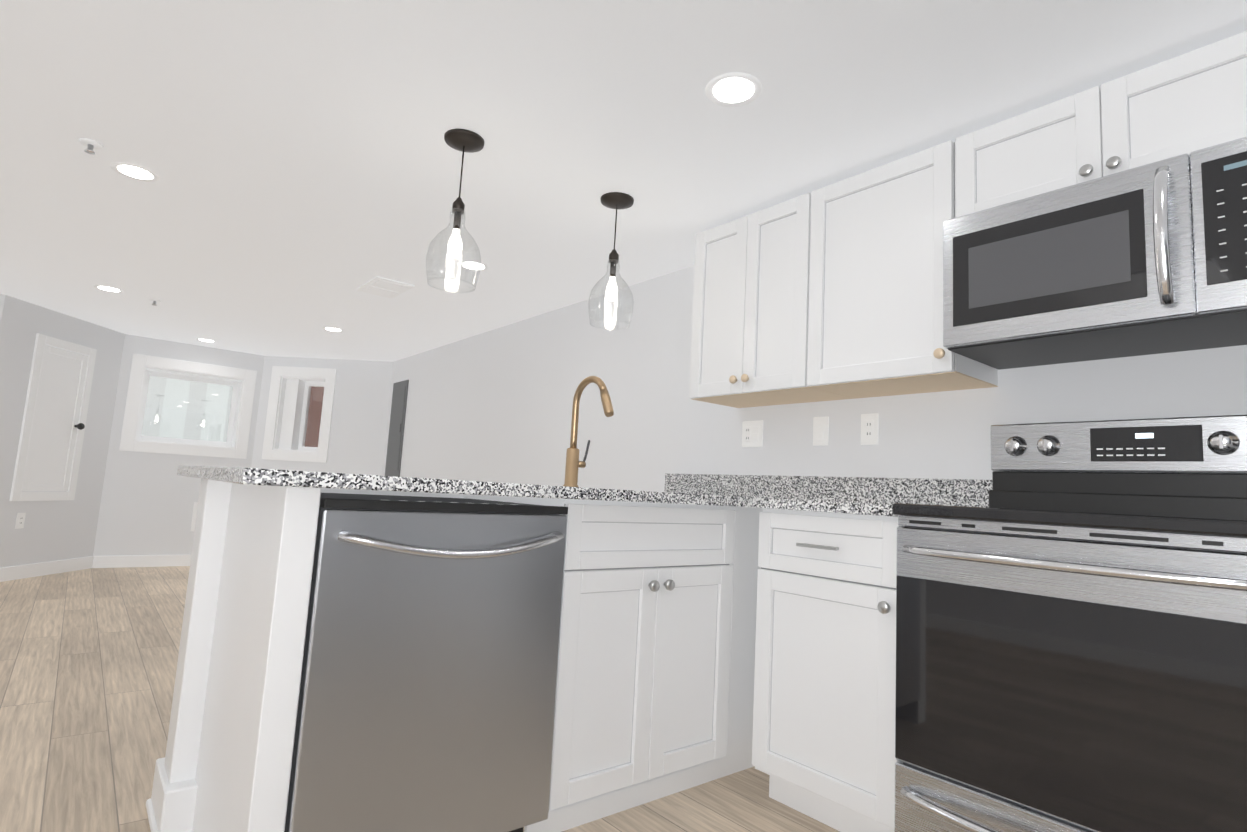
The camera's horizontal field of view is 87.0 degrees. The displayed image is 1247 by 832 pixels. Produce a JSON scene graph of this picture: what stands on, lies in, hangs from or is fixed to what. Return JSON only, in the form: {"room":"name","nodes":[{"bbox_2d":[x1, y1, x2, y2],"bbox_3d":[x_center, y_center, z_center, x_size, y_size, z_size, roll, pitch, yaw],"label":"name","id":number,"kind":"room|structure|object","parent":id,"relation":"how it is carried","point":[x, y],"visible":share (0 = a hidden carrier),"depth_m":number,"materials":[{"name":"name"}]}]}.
{"room":"kitchen","nodes":[
{"label":"kitchen","id":0,"kind":"room"},
{"bbox_2d":[0,294,4,323],"bbox_3d":[-5.316,0.063,4.237,1.730,2.090,0.300,9,-9,-39],"label":"wall","id":1,"kind":"structure","parent":0,"point":[2,297],"depth_m":4.77,"materials":[{"name":"white paint"}]},
{"bbox_2d":[0,295,124,567],"bbox_3d":[-4.722,0.214,5.259,0.300,2.090,1.204,3,-7,-1],"label":"wall","id":2,"kind":"structure","parent":0,"point":[54,530],"depth_m":5.26,"materials":[{"name":"white paint"}]},
{"bbox_2d":[15,513,25,528],"bbox_3d":[-4.596,0.798,5.012,0.009,0.118,0.072,3,-7,-1],"label":"electrical outlet","id":3,"kind":"object","parent":2,"relation":"attached to","point":[20,519],"visible":1,"depth_m":5.01,"materials":[{"name":"white plastic"}]},
{"bbox_2d":[0,556,93,581],"bbox_3d":[-4.620,1.208,5.148,0.014,0.105,1.204,3,-7,-1],"label":"baseboard","id":4,"kind":"structure","parent":2,"relation":"attached to","point":[36,569],"depth_m":5.24,"materials":[{"name":"white wood"}]},
{"bbox_2d":[9,333,96,500],"bbox_3d":[-4.552,0.033,5.276,0.372,1.283,0.471,9,-9,-39],"label":"access door","id":5,"kind":"structure","parent":2,"relation":"in","point":[48,457],"depth_m":5.25,"materials":[{"name":"white wood"}]},
{"bbox_2d":[93,334,264,555],"bbox_3d":[-4.246,0.365,6.333,1.340,2.090,0.300,9,-9,-39],"label":"wall","id":6,"kind":"structure","parent":0,"point":[148,499],"depth_m":6.05,"materials":[{"name":"white paint"}]},
{"bbox_2d":[92,555,190,567],"bbox_3d":[-4.202,1.341,6.098,1.140,0.105,0.014,9,-9,-39],"label":"baseboard","id":7,"kind":"structure","parent":6,"relation":"attached to","point":[124,561],"depth_m":5.95,"materials":[{"name":"white wood"}]},
{"bbox_2d":[136,370,238,445],"bbox_3d":[-4.252,-0.060,6.436,0.786,0.662,0.062,9,-9,-39],"label":"window","id":8,"kind":"structure","parent":6,"relation":"in","point":[232,406],"depth_m":6.43,"materials":[{"name":"white"}]},
{"bbox_2d":[119,354,256,458],"bbox_3d":[-4.199,-0.065,6.372,1.010,0.886,0.288,9,-9,-39],"label":"window frame","id":9,"kind":"structure","parent":6,"relation":"attached to","point":[244,378],"depth_m":6.25,"materials":[{"name":"white wood"}]},
{"bbox_2d":[190,502,197,530],"bbox_3d":[-3.985,0.969,6.306,0.256,0.274,0.010,9,-9,-39],"label":"plate","id":10,"kind":"object","parent":6,"relation":"attached to","point":[194,514],"visible":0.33,"depth_m":6.23,"materials":[{"name":"white plastic"}]},
{"bbox_2d":[251,356,282,468],"bbox_3d":[-3.516,0.450,6.713,0.480,2.090,0.240,9,-9,-39],"label":"wall","id":11,"kind":"structure","parent":0,"point":[269,361],"depth_m":6.63,"materials":[{"name":"white paint"}]},
{"bbox_2d":[279,379,324,450],"bbox_3d":[-3.273,-0.001,6.795,0.438,0.722,0.331,9,-9,-39],"label":"window","id":12,"kind":"structure","parent":11,"relation":"in","point":[295,416],"depth_m":6.74,"materials":[{"name":"white"}]},
{"bbox_2d":[271,357,392,475],"bbox_3d":[-2.787,0.473,6.561,1.114,2.090,0.739,9,-9,-39],"label":"wall","id":13,"kind":"structure","parent":0,"point":[357,439],"depth_m":6.57,"materials":[{"name":"white paint"}]},
{"bbox_2d":[262,366,336,462],"bbox_3d":[-3.245,-0.006,6.732,0.664,0.946,0.288,3,-7,3],"label":"window frame","id":14,"kind":"structure","parent":13,"relation":"attached to","point":[327,376],"depth_m":6.60,"materials":[{"name":"white wood"}]},
{"bbox_2d":[0,566,839,831],"bbox_3d":[-1.987,1.129,2.483,4.900,0.060,9.320,9,-9,-39],"label":"floor","id":15,"kind":"structure","parent":0,"point":[88,662],"depth_m":2.37,"materials":[{"name":"brown wood"}]},
{"bbox_2d":[285,493,567,831],"bbox_3d":[-0.549,0.645,1.657,0.601,0.869,0.625,9,-9,-39],"label":"dishwasher","id":16,"kind":"object","parent":15,"relation":"on","point":[427,695],"visible":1,"depth_m":1.45,"materials":[{"name":"grey metal"}]},
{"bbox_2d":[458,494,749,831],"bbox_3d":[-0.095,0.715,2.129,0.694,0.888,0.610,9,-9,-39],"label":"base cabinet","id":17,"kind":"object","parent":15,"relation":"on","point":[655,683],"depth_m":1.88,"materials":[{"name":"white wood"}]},
{"bbox_2d":[177,465,196,477],"bbox_3d":[-0.368,0.220,2.430,2.079,0.130,0.600,9,-9,-39],"label":"countertop","id":18,"kind":"structure","parent":17,"relation":"on","point":[188,471],"depth_m":1.80,"materials":[{"name":"stone"}]},
{"bbox_2d":[197,466,216,480],"bbox_3d":[-0.560,0.171,1.670,0.817,0.030,0.330,9,-9,-39],"label":"countertop","id":19,"kind":"structure","parent":17,"relation":"on","point":[203,472],"depth_m":1.52,"materials":[{"name":"stone"}]},
{"bbox_2d":[217,467,756,506],"bbox_3d":[0.081,0.182,1.887,2.079,0.130,0.150,9,-9,-39],"label":"countertop","id":20,"kind":"structure","parent":17,"relation":"on","point":[696,489],"depth_m":1.54,"materials":[{"name":"stone"}]},
{"bbox_2d":[563,376,613,486],"bbox_3d":[-0.104,0.056,2.324,0.096,0.397,0.243,9,-9,-39],"label":"faucet","id":21,"kind":"object","parent":20,"relation":"on","point":[573,463],"visible":0.96,"depth_m":2.35,"materials":[{"name":"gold metal"}]},
{"bbox_2d":[738,507,772,771],"bbox_3d":[0.374,0.786,2.512,0.704,0.888,0.610,9,-9,-39],"label":"base cabinet","id":22,"kind":"object","parent":15,"relation":"on","point":[752,536],"depth_m":2.19,"materials":[{"name":"white wood"}]},
{"bbox_2d":[752,508,903,831],"bbox_3d":[0.784,0.754,2.044,0.666,0.888,0.467,9,-9,-39],"label":"base cabinet","id":23,"kind":"object","parent":15,"relation":"on","point":[823,744],"visible":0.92,"depth_m":1.85,"materials":[{"name":"white wood"}]},
{"bbox_2d":[757,475,992,516],"bbox_3d":[0.815,0.247,2.097,0.669,0.130,0.455,9,-9,-39],"label":"countertop","id":24,"kind":"structure","parent":23,"relation":"on","point":[866,496],"depth_m":2.35,"materials":[{"name":"stone"}]},
{"bbox_2d":[892,415,1246,831],"bbox_3d":[1.150,0.565,1.555,0.727,1.192,0.762,9,-9,-39],"label":"range","id":25,"kind":"object","parent":15,"relation":"on","point":[1071,628],"visible":1,"depth_m":1.42,"materials":[{"name":"grey metal"}]},
{"bbox_2d":[0,0,1246,361],"bbox_3d":[-1.867,-1.014,2.732,4.900,0.080,9.320,9,-9,-39],"label":"ceiling","id":26,"kind":"structure","parent":0,"point":[302,158],"depth_m":2.20,"materials":[{"name":"white paint"}]},
{"bbox_2d":[79,138,102,154],"bbox_3d":[-1.977,-0.995,2.439,0.072,0.035,0.072,9,-9,-39],"label":"sprinkler","id":27,"kind":"object","parent":26,"relation":"attached to","point":[90,144],"visible":1,"depth_m":2.43,"materials":[{"name":"white metal"}]},
{"bbox_2d":[94,285,123,292],"bbox_3d":[-3.494,-0.860,4.465,0.164,0.004,0.164,9,-9,-39],"label":"recessed light","id":28,"kind":"object","parent":26,"relation":"in","point":[108,289],"visible":1,"depth_m":4.46,"materials":[{"name":"white plastic"}]},
{"bbox_2d":[110,162,159,181],"bbox_3d":[-1.976,-0.985,2.662,0.164,0.004,0.164,9,-9,-39],"label":"recessed light","id":29,"kind":"object","parent":26,"relation":"in","point":[133,172],"visible":1,"depth_m":2.66,"materials":[{"name":"white plastic"}]},
{"bbox_2d":[149,299,160,305],"bbox_3d":[-3.348,-0.810,4.695,0.072,0.035,0.072,9,-9,-39],"label":"sprinkler","id":30,"kind":"object","parent":26,"relation":"attached to","point":[154,301],"visible":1,"depth_m":4.68,"materials":[{"name":"white metal"}]},
{"bbox_2d":[196,338,215,342],"bbox_3d":[-3.846,-0.695,6.063,0.164,0.004,0.164,9,-9,-39],"label":"recessed light","id":31,"kind":"object","parent":26,"relation":"in","point":[207,340],"visible":0.98,"depth_m":6.06,"materials":[{"name":"white"}]},
{"bbox_2d":[322,327,343,331],"bbox_3d":[-2.348,-0.698,5.317,0.164,0.004,0.164,9,-9,-39],"label":"recessed light","id":32,"kind":"object","parent":26,"relation":"in","point":[332,329],"visible":1,"depth_m":5.31,"materials":[{"name":"white"}]},
{"bbox_2d":[356,276,414,298],"bbox_3d":[-1.476,-0.790,4.066,0.230,0.012,0.380,9,-9,-39],"label":"ceiling vent","id":33,"kind":"object","parent":26,"relation":"in","point":[384,287],"visible":1,"depth_m":4.03,"materials":[{"name":"white metal"}]},
{"bbox_2d":[426,129,484,292],"bbox_3d":[-0.562,-0.694,2.235,0.180,0.522,0.180,9,-9,-39],"label":"pendant light","id":34,"kind":"object","parent":26,"relation":"hanging from","point":[464,140],"visible":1,"depth_m":2.22,"materials":[{"name":"clear glass"}]},
{"bbox_2d":[458,260,488,270],"bbox_3d":[-0.815,-0.815,3.572,0.164,0.004,0.164,9,-9,-39],"label":"recessed light","id":35,"kind":"object","parent":26,"relation":"in","point":[484,267],"visible":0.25,"depth_m":3.57,"materials":[{"name":"white plastic"}]},
{"bbox_2d":[588,192,633,329],"bbox_3d":[-0.040,-0.618,2.636,0.180,0.522,0.180,9,-9,-39],"label":"pendant light","id":36,"kind":"object","parent":26,"relation":"hanging from","point":[616,200],"visible":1,"depth_m":2.62,"materials":[{"name":"clear glass"}]},
{"bbox_2d":[705,72,761,106],"bbox_3d":[0.319,-0.944,1.910,0.164,0.004,0.164,9,-9,-39],"label":"recessed light","id":37,"kind":"object","parent":26,"relation":"in","point":[734,92],"visible":1,"depth_m":1.91,"materials":[{"name":"white plastic"}]},
{"bbox_2d":[382,265,1246,491],"bbox_3d":[0.272,0.292,3.531,0.300,2.090,7.970,9,-9,-39],"label":"wall","id":38,"kind":"structure","parent":0,"point":[495,405],"depth_m":3.44,"materials":[{"name":"white paint"}]},
{"bbox_2d":[385,380,408,476],"bbox_3d":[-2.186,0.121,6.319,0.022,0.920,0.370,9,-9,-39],"label":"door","id":39,"kind":"structure","parent":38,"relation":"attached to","point":[396,430],"depth_m":6.29,"materials":[{"name":"grey"}]},
{"bbox_2d":[742,420,762,446],"bbox_3d":[0.577,0.081,2.950,0.010,0.118,0.118,9,-9,-39],"label":"electrical outlet","id":40,"kind":"object","parent":38,"relation":"attached to","point":[752,433],"visible":1,"depth_m":2.95,"materials":[{"name":"white plastic"}]},
{"bbox_2d":[813,416,828,445],"bbox_3d":[0.802,0.062,2.677,0.010,0.118,0.072,9,-9,-39],"label":"light switch","id":41,"kind":"object","parent":38,"relation":"attached to","point":[820,431],"visible":1,"depth_m":2.67,"materials":[{"name":"white plastic"}]},
{"bbox_2d":[689,140,997,407],"bbox_3d":[0.767,-0.453,2.535,0.355,0.738,1.114,9,-9,-39],"label":"upper cabinet","id":42,"kind":"object","parent":38,"relation":"attached to","point":[834,291],"visible":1,"depth_m":2.34,"materials":[{"name":"white wood"}]},
{"bbox_2d":[861,413,878,444],"bbox_3d":[0.939,0.050,2.512,0.009,0.118,0.072,9,-9,-39],"label":"electrical outlet","id":43,"kind":"object","parent":38,"relation":"attached to","point":[869,428],"visible":1,"depth_m":2.51,"materials":[{"name":"white plastic"}]},
{"bbox_2d":[955,31,1246,216],"bbox_3d":[1.380,-0.726,1.835,0.355,0.290,0.760,9,-9,-39],"label":"upper cabinet","id":44,"kind":"object","parent":38,"relation":"attached to","point":[1191,101],"visible":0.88,"depth_m":1.73,"materials":[{"name":"white wood"}]},
{"bbox_2d":[943,137,1246,369],"bbox_3d":[1.317,-0.390,1.759,0.470,0.388,0.756,9,-9,-39],"label":"microwave","id":45,"kind":"object","parent":44,"relation":"attached to","point":[1148,259],"visible":0.98,"depth_m":1.65,"materials":[{"name":"grey metal"}]},
{"label":"outside","id":46,"kind":"structure","parent":0,"visible":0},
{"bbox_2d":[141,376,232,441],"bbox_3d":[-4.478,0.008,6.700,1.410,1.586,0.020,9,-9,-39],"label":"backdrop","id":47,"kind":"structure","parent":46,"point":[175,399],"depth_m":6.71,"materials":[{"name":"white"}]},
{"bbox_2d":[305,386,323,446],"bbox_3d":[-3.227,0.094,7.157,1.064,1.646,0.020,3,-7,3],"label":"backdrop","id":48,"kind":"structure","parent":46,"point":[312,425],"depth_m":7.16,"materials":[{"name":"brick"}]}
]}

